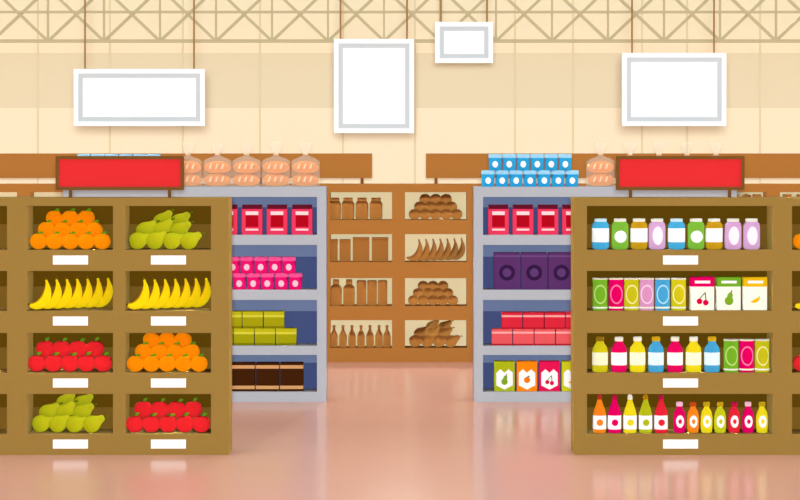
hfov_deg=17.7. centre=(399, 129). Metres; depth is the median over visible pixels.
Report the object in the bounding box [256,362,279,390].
box
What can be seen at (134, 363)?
orange
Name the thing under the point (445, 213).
orange
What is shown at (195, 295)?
banana
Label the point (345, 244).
box
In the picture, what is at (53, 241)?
orange
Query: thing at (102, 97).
sign
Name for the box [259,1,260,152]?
trim
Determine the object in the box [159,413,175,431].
apple
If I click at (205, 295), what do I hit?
banana
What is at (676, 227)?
jar
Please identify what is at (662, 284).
can
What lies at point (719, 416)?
bottle
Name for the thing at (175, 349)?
orange
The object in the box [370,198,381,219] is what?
jar
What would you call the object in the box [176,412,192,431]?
apple
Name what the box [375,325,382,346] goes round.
bottle
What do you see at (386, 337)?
bottle
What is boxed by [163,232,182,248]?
pear
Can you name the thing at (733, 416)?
bottle
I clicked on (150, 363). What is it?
orange
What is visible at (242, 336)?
tin
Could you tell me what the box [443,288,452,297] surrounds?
orange
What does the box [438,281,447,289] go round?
orange
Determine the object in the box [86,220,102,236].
orange
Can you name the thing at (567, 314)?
food box
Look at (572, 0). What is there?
trim
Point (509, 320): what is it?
food box
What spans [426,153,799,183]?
header board
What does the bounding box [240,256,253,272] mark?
tub
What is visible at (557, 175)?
tub
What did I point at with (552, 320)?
food box
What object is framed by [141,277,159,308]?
banana
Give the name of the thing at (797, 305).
banana
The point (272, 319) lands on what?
tin
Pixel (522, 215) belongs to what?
packet
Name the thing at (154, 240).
pear
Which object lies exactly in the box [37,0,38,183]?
trim
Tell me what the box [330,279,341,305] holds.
bottle
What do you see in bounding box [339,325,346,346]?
bottle
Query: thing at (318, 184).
shelf unit
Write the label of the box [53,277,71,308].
banana
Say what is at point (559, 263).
box
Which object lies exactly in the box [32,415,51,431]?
pear
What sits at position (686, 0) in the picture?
trim
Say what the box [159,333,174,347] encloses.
orange
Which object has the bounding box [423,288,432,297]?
orange
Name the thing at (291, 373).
box
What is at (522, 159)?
tub
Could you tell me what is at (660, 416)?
sauce bottle
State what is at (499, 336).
food box
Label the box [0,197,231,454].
shelf unit
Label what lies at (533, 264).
box
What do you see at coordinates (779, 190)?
shelf unit
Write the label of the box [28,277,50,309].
banana
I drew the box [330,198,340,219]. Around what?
jar
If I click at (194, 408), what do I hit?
apple
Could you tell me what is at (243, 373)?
box
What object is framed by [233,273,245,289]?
tub
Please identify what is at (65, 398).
pear
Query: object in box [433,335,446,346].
pear
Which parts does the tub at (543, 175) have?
lid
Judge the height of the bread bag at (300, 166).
0.413 m
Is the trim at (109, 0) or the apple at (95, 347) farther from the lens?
the trim at (109, 0)
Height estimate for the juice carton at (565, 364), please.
0.279 m
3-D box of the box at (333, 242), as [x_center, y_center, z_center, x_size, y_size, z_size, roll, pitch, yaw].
[-0.744,1.319,28.174,0.122,0.240,0.113,0,0,0]
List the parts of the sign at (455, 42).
panel, frame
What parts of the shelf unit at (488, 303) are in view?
panel, panel, panel, panel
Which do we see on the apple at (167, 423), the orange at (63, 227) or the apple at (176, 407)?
the apple at (176, 407)
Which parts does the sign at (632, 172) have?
panel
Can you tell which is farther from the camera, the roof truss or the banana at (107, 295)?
the roof truss
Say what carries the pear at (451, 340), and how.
on the shelf unit at (402, 275)
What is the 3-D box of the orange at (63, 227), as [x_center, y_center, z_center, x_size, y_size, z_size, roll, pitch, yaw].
[-2.650,0.776,20.167,0.137,0.143,0.130,0,0,0]
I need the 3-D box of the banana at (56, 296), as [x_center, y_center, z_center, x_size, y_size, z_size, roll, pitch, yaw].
[-2.738,1.276,20.093,0.187,0.252,0.078,0,0,0]
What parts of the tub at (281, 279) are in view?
lid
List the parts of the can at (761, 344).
lid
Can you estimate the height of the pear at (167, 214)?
0.176 m
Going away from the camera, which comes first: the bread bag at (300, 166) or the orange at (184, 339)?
the orange at (184, 339)
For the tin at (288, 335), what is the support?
on the shelf unit at (305, 309)
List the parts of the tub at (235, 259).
lid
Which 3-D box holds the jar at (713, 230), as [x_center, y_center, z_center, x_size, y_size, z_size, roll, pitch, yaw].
[2.459,0.814,20.120,0.136,0.241,0.136,0,0,0]
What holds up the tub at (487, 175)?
on the shelf unit at (488, 303)
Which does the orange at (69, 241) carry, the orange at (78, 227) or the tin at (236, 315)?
the orange at (78, 227)
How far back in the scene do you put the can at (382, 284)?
28.08 m
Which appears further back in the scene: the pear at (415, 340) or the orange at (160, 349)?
the pear at (415, 340)
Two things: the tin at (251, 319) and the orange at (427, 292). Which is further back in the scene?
the orange at (427, 292)
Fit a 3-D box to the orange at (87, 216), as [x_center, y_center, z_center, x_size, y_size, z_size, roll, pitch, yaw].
[-2.472,0.688,20.241,0.137,0.143,0.130,0,0,0]
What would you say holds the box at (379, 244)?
on the shelf unit at (402, 275)
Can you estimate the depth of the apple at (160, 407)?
20.13 m
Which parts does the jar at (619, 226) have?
lid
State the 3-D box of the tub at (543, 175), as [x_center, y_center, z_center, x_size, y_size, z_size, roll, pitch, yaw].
[1.348,0.454,24.050,0.127,0.153,0.127,0,0,0]
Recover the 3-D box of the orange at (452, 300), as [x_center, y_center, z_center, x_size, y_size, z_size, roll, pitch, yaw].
[0.576,1.862,28.081,0.119,0.113,0.112,0,0,0]
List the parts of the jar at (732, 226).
lid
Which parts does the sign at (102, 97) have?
panel, frame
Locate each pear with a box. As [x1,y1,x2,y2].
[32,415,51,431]
[39,402,62,416]
[49,414,72,432]
[56,394,74,405]
[56,400,77,414]
[66,415,85,432]
[73,403,96,416]
[74,394,93,406]
[83,415,107,432]
[129,232,148,248]
[136,220,159,233]
[146,231,168,248]
[153,209,174,222]
[153,218,174,231]
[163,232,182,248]
[170,221,193,233]
[171,211,192,225]
[180,232,204,249]
[409,335,422,346]
[414,326,430,335]
[421,334,436,346]
[426,320,438,327]
[426,324,440,334]
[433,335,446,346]
[438,320,453,329]
[438,327,454,335]
[445,335,461,346]
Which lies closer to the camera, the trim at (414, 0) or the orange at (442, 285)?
the orange at (442, 285)
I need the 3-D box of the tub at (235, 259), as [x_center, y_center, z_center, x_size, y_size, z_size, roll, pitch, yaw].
[-1.560,1.260,23.990,0.129,0.153,0.129,0,0,0]
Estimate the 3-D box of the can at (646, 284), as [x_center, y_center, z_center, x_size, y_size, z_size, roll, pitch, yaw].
[1.929,1.283,20.100,0.119,0.253,0.119,0,0,0]
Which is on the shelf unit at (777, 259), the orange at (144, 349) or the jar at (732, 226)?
the jar at (732, 226)
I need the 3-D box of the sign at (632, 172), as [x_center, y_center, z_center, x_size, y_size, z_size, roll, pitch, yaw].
[2.191,0.366,20.095,1.002,0.326,0.050,0,0,0]
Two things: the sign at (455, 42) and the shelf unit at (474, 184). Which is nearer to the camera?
the sign at (455, 42)
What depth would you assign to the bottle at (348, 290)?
28.07 m
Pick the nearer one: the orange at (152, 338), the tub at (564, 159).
the orange at (152, 338)
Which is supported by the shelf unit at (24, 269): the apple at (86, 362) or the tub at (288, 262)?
the apple at (86, 362)
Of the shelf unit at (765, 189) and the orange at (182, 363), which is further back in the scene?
the shelf unit at (765, 189)
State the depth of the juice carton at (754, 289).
20.08 m
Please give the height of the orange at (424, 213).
0.120 m
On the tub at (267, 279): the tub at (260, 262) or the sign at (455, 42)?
the tub at (260, 262)
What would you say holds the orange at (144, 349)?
on the orange at (134, 363)
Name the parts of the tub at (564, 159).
lid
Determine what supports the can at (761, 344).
on the shelf unit at (777, 259)
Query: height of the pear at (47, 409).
0.155 m
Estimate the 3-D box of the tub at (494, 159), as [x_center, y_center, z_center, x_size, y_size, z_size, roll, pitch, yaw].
[0.889,0.301,24.050,0.127,0.153,0.127,0,0,0]
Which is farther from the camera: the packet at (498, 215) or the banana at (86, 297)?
the packet at (498, 215)
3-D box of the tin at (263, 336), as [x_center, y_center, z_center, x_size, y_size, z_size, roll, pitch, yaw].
[-1.260,1.930,24.024,0.189,0.158,0.133,0,0,0]
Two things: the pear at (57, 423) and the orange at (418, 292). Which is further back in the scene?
the orange at (418, 292)
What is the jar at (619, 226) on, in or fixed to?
on the shelf unit at (777, 259)
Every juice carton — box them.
[494,360,514,390]
[516,360,536,390]
[539,360,559,390]
[561,360,570,390]
[689,277,713,309]
[715,277,740,309]
[742,277,766,309]
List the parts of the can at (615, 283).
lid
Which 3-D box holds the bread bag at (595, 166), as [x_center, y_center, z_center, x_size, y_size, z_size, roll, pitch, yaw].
[1.878,0.324,24.060,0.268,0.413,0.166,0,0,0]
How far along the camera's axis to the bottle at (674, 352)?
20.05 m
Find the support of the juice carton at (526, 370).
on the shelf unit at (488, 303)
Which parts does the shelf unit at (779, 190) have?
panel, panel, panel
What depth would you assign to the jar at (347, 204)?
28.06 m
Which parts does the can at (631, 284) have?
lid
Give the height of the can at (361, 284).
0.275 m
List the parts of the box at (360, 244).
lid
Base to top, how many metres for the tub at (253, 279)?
0.153 m
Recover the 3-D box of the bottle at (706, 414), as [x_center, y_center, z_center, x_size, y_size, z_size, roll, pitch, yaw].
[2.397,2.246,20.088,0.093,0.241,0.097,0,0,0]
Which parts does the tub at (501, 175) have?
lid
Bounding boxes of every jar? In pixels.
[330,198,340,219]
[342,198,353,219]
[356,198,367,219]
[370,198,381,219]
[592,218,608,249]
[612,218,627,249]
[630,218,647,249]
[649,218,664,249]
[668,218,684,249]
[688,218,703,249]
[705,218,722,249]
[725,218,740,249]
[743,218,759,249]
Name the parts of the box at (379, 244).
lid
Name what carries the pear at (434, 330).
on the pear at (427, 340)
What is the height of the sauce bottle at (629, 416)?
0.300 m
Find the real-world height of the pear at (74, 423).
0.137 m
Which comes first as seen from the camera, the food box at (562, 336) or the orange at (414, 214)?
the food box at (562, 336)
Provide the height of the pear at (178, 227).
0.149 m
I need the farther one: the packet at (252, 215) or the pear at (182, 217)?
the packet at (252, 215)
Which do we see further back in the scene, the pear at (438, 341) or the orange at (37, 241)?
the pear at (438, 341)
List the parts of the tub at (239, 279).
lid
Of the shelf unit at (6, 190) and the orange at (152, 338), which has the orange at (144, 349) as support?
the orange at (152, 338)
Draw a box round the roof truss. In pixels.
[0,0,799,42]
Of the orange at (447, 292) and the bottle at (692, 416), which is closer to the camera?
the bottle at (692, 416)
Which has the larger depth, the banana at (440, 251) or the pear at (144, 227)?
the banana at (440, 251)
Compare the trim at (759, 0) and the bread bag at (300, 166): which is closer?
the bread bag at (300, 166)
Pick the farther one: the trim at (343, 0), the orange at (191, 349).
the trim at (343, 0)
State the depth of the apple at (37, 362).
20.05 m
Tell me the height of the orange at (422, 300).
0.113 m
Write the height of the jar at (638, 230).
0.241 m
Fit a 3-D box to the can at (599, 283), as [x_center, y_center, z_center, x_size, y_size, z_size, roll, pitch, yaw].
[1.565,1.283,20.100,0.119,0.253,0.119,0,0,0]
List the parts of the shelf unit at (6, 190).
panel, panel, panel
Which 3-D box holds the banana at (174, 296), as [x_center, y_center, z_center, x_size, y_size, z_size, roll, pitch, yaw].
[-1.818,1.276,20.169,0.187,0.252,0.078,0,0,0]
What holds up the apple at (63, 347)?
on the apple at (52, 362)
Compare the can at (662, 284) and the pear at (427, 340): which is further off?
the pear at (427, 340)
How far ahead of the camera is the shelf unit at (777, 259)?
20.00 m
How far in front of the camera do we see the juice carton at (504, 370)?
23.96 m
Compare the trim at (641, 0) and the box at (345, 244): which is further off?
the trim at (641, 0)
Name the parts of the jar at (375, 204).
lid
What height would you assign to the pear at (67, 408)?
0.176 m
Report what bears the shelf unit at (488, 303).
on the floor
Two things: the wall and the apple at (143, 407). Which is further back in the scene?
the wall
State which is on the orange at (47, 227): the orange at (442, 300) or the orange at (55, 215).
the orange at (55, 215)
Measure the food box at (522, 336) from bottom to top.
0.154 m
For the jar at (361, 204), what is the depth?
28.06 m
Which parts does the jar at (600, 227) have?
lid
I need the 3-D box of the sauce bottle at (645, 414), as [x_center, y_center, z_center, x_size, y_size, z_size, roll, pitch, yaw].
[1.920,2.217,20.088,0.106,0.300,0.108,0,0,0]
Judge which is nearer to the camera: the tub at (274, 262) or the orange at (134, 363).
the orange at (134, 363)
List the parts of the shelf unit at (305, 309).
panel, panel, panel, panel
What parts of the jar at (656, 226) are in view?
lid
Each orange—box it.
[30,231,45,248]
[38,220,53,237]
[46,208,61,225]
[46,231,61,248]
[54,220,69,236]
[62,208,77,225]
[62,231,77,248]
[70,220,85,236]
[78,208,94,225]
[78,231,93,248]
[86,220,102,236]
[94,231,110,248]
[127,354,142,371]
[135,342,150,359]
[143,333,158,347]
[143,354,158,371]
[151,342,166,359]
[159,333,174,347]
[159,354,174,371]
[167,342,182,359]
[175,333,191,347]
[175,354,190,371]
[183,342,199,359]
[191,354,207,371]
[408,295,417,304]
[409,209,419,219]
[413,288,422,297]
[414,201,424,210]
[418,281,427,289]
[418,295,427,304]
[419,194,429,203]
[420,209,429,219]
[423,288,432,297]
[425,201,435,211]
[428,281,437,289]
[428,295,437,304]
[430,194,440,203]
[430,209,440,219]
[433,288,442,297]
[436,201,445,210]
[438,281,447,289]
[438,295,447,304]
[441,194,451,203]
[441,209,450,219]
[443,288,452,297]
[446,201,456,211]
[448,295,457,304]
[451,209,461,219]
[793,234,799,248]
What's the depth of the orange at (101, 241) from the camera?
20.05 m
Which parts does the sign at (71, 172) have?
panel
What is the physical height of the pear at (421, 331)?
0.152 m
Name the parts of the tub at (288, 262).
lid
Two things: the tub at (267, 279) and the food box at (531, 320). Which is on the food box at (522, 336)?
the food box at (531, 320)
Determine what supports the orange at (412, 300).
on the shelf unit at (402, 275)
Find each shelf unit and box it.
[0,183,27,196]
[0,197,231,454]
[23,183,62,196]
[63,186,326,401]
[196,183,323,185]
[323,183,472,361]
[473,183,615,185]
[473,186,736,401]
[571,197,799,454]
[737,183,772,196]
[769,183,799,196]
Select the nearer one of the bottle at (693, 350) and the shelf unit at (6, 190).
the bottle at (693, 350)
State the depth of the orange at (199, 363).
20.05 m
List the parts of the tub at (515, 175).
lid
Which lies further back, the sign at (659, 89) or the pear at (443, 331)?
the pear at (443, 331)
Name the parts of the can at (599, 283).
lid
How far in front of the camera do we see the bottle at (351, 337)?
28.09 m
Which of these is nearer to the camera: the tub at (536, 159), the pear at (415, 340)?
the tub at (536, 159)
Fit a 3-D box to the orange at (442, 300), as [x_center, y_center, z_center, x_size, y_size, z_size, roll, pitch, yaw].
[0.468,1.862,28.081,0.119,0.113,0.112,0,0,0]
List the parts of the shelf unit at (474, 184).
panel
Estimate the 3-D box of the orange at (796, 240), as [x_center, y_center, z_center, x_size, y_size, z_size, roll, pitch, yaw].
[3.140,0.863,20.093,0.137,0.143,0.130,0,0,0]
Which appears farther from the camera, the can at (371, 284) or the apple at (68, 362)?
the can at (371, 284)
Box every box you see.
[232,362,255,390]
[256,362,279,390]
[280,362,303,390]
[330,239,337,260]
[339,239,350,260]
[353,237,368,260]
[372,237,387,260]
[491,328,511,344]
[493,252,519,289]
[501,312,521,328]
[513,328,533,344]
[521,252,546,289]
[523,312,543,328]
[534,329,554,344]
[544,312,564,328]
[548,252,570,289]
[555,328,570,344]
[565,312,570,328]
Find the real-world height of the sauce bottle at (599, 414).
0.300 m
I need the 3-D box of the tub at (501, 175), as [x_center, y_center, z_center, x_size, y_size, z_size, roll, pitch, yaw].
[0.955,0.454,24.050,0.127,0.153,0.127,0,0,0]
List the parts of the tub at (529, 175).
lid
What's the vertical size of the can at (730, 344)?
0.257 m
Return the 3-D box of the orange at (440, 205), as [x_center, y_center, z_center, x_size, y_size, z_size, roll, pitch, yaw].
[0.448,0.840,28.155,0.127,0.120,0.120,0,0,0]
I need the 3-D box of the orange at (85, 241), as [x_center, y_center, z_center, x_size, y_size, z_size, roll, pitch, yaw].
[-2.454,0.863,20.093,0.137,0.143,0.130,0,0,0]
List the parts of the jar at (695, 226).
lid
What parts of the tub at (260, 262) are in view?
lid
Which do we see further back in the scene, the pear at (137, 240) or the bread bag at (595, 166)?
the bread bag at (595, 166)
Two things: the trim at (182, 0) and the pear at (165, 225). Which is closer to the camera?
the pear at (165, 225)
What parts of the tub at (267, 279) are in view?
lid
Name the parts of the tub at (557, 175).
lid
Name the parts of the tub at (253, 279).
lid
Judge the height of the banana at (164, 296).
0.252 m
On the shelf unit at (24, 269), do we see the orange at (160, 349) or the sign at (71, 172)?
the sign at (71, 172)
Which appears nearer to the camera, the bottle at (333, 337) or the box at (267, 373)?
the box at (267, 373)
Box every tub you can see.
[232,256,239,272]
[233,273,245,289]
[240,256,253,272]
[247,273,259,289]
[254,256,267,272]
[261,273,273,289]
[268,256,281,272]
[275,273,287,289]
[282,256,295,272]
[289,273,301,289]
[481,170,494,186]
[488,154,501,169]
[495,170,508,186]
[502,154,515,169]
[509,170,522,186]
[516,154,529,169]
[523,170,536,186]
[530,154,543,169]
[537,170,550,186]
[544,154,557,169]
[551,170,564,186]
[558,154,571,169]
[565,170,578,186]
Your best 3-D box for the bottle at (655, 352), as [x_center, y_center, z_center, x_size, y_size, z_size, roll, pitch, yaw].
[2.003,1.754,20.100,0.124,0.276,0.124,0,0,0]
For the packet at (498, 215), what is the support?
on the shelf unit at (488, 303)
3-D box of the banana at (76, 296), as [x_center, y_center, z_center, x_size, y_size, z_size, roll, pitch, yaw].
[-2.587,1.276,20.169,0.187,0.252,0.078,0,0,0]
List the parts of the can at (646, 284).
lid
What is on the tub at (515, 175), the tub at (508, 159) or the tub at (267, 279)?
the tub at (508, 159)
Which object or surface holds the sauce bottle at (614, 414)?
on the shelf unit at (777, 259)
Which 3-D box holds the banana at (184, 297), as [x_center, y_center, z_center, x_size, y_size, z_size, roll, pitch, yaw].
[-1.741,1.276,20.207,0.187,0.252,0.078,0,0,0]
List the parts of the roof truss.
vertical post, vertical post, vertical post, vertical post, vertical post, vertical post, vertical post, vertical post, vertical post, vertical post, vertical post, vertical post, vertical post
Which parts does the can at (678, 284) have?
lid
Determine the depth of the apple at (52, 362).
20.05 m
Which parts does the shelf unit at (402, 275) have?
panel, panel, panel, panel, panel, panel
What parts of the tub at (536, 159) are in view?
lid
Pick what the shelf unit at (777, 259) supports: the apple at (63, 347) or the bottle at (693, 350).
the bottle at (693, 350)
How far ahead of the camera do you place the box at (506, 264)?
23.96 m
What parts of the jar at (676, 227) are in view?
lid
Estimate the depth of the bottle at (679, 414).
20.05 m
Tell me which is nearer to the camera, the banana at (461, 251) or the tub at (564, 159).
the tub at (564, 159)
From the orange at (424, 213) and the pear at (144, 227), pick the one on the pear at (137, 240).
the pear at (144, 227)
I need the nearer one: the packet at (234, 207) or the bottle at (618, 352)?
the bottle at (618, 352)
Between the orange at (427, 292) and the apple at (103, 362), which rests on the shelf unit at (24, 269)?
the apple at (103, 362)
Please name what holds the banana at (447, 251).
on the shelf unit at (402, 275)
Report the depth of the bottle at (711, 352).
20.05 m
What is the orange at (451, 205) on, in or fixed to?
on the orange at (456, 214)
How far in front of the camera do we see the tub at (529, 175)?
24.00 m
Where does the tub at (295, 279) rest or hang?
on the shelf unit at (305, 309)
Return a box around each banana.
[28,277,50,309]
[43,277,61,308]
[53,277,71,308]
[63,277,81,308]
[74,276,92,307]
[84,276,102,307]
[94,276,112,307]
[126,277,148,309]
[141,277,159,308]
[151,277,169,308]
[161,277,179,308]
[172,276,190,307]
[182,276,200,307]
[192,276,210,307]
[406,239,422,260]
[417,239,429,260]
[424,239,436,260]
[431,238,443,260]
[438,238,450,259]
[445,238,457,259]
[452,238,464,259]
[793,302,799,308]
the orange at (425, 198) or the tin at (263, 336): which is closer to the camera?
the tin at (263, 336)
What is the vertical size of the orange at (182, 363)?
0.143 m
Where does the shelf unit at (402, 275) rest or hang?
on the floor
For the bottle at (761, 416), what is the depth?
20.05 m
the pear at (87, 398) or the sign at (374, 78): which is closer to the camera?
the pear at (87, 398)
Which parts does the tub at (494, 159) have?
lid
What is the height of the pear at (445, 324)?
0.158 m
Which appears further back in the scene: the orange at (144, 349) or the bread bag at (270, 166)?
the bread bag at (270, 166)
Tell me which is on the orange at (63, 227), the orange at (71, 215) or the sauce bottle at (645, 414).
the orange at (71, 215)
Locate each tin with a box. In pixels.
[232,311,241,328]
[234,327,254,344]
[243,311,263,328]
[255,328,275,344]
[264,311,284,328]
[276,327,296,344]
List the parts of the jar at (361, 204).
lid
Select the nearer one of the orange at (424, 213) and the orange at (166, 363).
the orange at (166, 363)
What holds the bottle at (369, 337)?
on the shelf unit at (402, 275)
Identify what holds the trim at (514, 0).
attached to the wall
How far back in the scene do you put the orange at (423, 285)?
28.17 m
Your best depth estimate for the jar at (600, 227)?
20.07 m
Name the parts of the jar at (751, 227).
lid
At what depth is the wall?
32.00 m
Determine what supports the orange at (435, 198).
on the orange at (440, 205)
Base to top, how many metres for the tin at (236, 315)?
0.158 m
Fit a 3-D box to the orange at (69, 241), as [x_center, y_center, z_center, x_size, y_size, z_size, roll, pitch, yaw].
[-2.579,0.863,20.093,0.137,0.143,0.130,0,0,0]
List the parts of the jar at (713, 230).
lid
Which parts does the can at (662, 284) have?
lid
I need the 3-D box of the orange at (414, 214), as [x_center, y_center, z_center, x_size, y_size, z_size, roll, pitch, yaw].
[0.160,0.921,28.086,0.127,0.120,0.120,0,0,0]
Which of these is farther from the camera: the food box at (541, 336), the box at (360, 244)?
the box at (360, 244)
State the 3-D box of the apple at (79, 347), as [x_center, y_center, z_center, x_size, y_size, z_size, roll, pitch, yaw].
[-2.526,1.710,20.179,0.143,0.148,0.136,0,0,16]
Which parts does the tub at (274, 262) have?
lid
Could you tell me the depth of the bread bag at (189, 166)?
24.01 m
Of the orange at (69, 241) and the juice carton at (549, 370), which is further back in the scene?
the juice carton at (549, 370)
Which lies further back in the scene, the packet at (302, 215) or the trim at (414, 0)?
the trim at (414, 0)
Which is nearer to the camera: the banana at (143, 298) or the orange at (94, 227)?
the banana at (143, 298)
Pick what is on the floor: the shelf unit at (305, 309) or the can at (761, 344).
the shelf unit at (305, 309)
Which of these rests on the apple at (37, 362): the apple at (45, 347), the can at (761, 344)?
the apple at (45, 347)
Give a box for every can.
[357,280,365,305]
[367,280,376,305]
[378,280,386,305]
[592,277,607,310]
[608,277,623,310]
[624,277,638,310]
[639,277,653,310]
[655,277,669,310]
[671,277,685,310]
[723,338,738,371]
[739,338,753,371]
[754,338,769,371]
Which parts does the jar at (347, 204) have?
lid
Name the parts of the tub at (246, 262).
lid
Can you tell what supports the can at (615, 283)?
on the shelf unit at (777, 259)
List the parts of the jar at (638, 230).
lid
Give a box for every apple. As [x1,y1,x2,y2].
[28,352,44,371]
[36,337,52,356]
[45,352,61,370]
[53,338,69,356]
[61,353,77,371]
[70,338,86,356]
[78,352,94,371]
[86,337,103,356]
[95,352,111,370]
[126,412,142,431]
[134,398,150,417]
[143,413,159,431]
[151,398,167,417]
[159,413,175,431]
[168,399,184,417]
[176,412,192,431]
[184,398,201,417]
[193,413,209,431]
[793,355,799,371]
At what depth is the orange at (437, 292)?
28.10 m
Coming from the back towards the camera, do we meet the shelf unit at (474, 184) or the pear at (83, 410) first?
the shelf unit at (474, 184)
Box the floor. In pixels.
[0,362,799,499]
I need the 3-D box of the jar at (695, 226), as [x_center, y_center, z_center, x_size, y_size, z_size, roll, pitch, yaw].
[2.318,0.814,20.119,0.132,0.241,0.134,0,0,0]
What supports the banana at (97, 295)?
on the shelf unit at (24, 269)
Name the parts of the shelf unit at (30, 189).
panel, panel, panel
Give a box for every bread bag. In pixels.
[184,153,200,185]
[204,153,230,185]
[233,153,259,185]
[262,153,288,185]
[292,153,318,185]
[587,153,613,185]
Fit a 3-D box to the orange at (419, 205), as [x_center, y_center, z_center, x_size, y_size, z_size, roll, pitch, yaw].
[0.218,0.840,28.155,0.127,0.120,0.120,0,0,0]
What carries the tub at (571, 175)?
on the shelf unit at (488, 303)
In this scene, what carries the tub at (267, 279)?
on the shelf unit at (305, 309)
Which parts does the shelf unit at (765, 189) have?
panel, panel, panel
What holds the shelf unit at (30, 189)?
on the floor
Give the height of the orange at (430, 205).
0.120 m
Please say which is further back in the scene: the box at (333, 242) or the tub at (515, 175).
the box at (333, 242)
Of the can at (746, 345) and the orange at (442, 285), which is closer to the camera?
the can at (746, 345)
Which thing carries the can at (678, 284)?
on the shelf unit at (777, 259)
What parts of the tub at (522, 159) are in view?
lid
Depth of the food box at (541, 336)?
23.96 m
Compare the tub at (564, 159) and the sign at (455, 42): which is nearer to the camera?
the tub at (564, 159)
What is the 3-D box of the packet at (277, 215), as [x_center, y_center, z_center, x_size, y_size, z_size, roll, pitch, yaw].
[-1.147,0.837,24.006,0.191,0.279,0.099,0,0,0]
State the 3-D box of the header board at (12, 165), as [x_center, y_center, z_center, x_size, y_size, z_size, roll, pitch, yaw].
[-2.669,0.423,28.130,4.725,0.332,0.060,0,0,0]
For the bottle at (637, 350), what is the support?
on the shelf unit at (777, 259)
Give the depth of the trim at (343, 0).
31.98 m
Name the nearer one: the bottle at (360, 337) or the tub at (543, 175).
the tub at (543, 175)
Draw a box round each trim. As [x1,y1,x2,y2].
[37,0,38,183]
[109,0,110,152]
[182,0,183,152]
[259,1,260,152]
[342,0,343,183]
[414,0,415,183]
[514,0,515,152]
[572,0,573,152]
[641,0,642,152]
[686,0,687,152]
[759,0,760,183]
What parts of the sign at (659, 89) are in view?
panel, frame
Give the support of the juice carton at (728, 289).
on the shelf unit at (777, 259)
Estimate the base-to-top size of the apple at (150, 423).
0.149 m
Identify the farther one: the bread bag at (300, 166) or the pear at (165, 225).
the bread bag at (300, 166)
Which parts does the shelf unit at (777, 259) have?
panel, panel, panel, panel, panel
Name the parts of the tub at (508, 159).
lid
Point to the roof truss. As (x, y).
(549, 39)
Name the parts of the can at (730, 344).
lid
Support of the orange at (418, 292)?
on the orange at (422, 300)
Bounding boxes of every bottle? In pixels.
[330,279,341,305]
[330,325,337,346]
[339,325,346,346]
[343,279,354,305]
[348,325,355,346]
[357,325,364,346]
[366,325,373,346]
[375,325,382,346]
[383,325,390,346]
[592,336,607,371]
[593,394,605,432]
[608,394,620,432]
[611,336,626,371]
[623,394,636,432]
[630,336,644,371]
[639,394,651,432]
[648,336,663,371]
[654,394,667,432]
[667,336,682,371]
[674,401,684,432]
[686,336,700,371]
[687,401,698,432]
[701,401,711,432]
[704,336,719,371]
[714,401,725,432]
[728,401,739,432]
[742,401,753,432]
[756,401,767,432]
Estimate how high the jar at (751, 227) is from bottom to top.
0.241 m
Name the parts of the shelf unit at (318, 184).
panel, panel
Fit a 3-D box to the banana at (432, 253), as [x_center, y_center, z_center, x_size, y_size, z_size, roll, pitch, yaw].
[0.314,1.310,28.126,0.180,0.243,0.075,0,0,0]
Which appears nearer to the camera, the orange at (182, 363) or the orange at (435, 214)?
the orange at (182, 363)
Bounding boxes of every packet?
[232,205,237,234]
[242,205,262,234]
[267,205,287,234]
[292,205,312,234]
[488,205,508,234]
[512,205,532,234]
[537,205,557,234]
[562,205,570,234]
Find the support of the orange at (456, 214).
on the shelf unit at (402, 275)
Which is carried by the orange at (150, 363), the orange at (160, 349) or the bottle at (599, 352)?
the orange at (160, 349)
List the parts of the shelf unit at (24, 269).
panel, panel, panel, panel, panel, panel, panel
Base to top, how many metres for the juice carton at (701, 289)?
0.258 m
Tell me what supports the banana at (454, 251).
on the shelf unit at (402, 275)
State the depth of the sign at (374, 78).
22.49 m
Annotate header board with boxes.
[0,153,371,183]
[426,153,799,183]
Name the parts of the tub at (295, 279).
lid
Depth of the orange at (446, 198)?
28.18 m
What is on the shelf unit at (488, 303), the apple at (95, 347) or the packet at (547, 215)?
the packet at (547, 215)
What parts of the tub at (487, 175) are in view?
lid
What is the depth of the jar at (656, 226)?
20.07 m
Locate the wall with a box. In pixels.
[0,0,799,183]
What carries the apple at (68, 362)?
on the shelf unit at (24, 269)
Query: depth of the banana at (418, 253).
28.03 m
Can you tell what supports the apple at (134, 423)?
on the shelf unit at (24, 269)
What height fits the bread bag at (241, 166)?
0.413 m
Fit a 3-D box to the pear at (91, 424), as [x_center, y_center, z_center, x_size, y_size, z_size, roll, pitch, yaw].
[-2.390,2.298,20.074,0.187,0.141,0.136,0,0,28]
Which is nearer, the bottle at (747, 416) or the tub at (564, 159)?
the bottle at (747, 416)
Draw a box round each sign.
[55,156,183,197]
[74,0,204,125]
[334,0,413,132]
[435,0,492,62]
[616,156,744,197]
[622,0,725,125]
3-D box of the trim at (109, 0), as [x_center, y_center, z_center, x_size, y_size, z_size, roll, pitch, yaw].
[-3.612,-0.470,31.990,0.022,6.000,0.020,0,0,0]
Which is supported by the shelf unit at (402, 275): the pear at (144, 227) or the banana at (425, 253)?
the banana at (425, 253)
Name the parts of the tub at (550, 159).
lid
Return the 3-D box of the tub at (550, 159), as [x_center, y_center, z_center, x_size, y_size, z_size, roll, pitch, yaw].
[1.414,0.301,24.050,0.127,0.153,0.127,0,0,0]
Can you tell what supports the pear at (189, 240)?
on the shelf unit at (24, 269)
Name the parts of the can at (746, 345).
lid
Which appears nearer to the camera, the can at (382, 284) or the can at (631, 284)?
the can at (631, 284)
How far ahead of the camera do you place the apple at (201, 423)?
20.05 m
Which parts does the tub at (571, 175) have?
lid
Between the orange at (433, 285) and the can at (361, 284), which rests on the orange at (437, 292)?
the orange at (433, 285)
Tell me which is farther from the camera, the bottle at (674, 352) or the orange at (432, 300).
the orange at (432, 300)
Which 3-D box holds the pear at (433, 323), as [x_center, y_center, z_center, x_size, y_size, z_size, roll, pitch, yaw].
[0.358,2.155,28.294,0.152,0.173,0.134,0,0,37]
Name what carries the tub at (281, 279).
on the shelf unit at (305, 309)

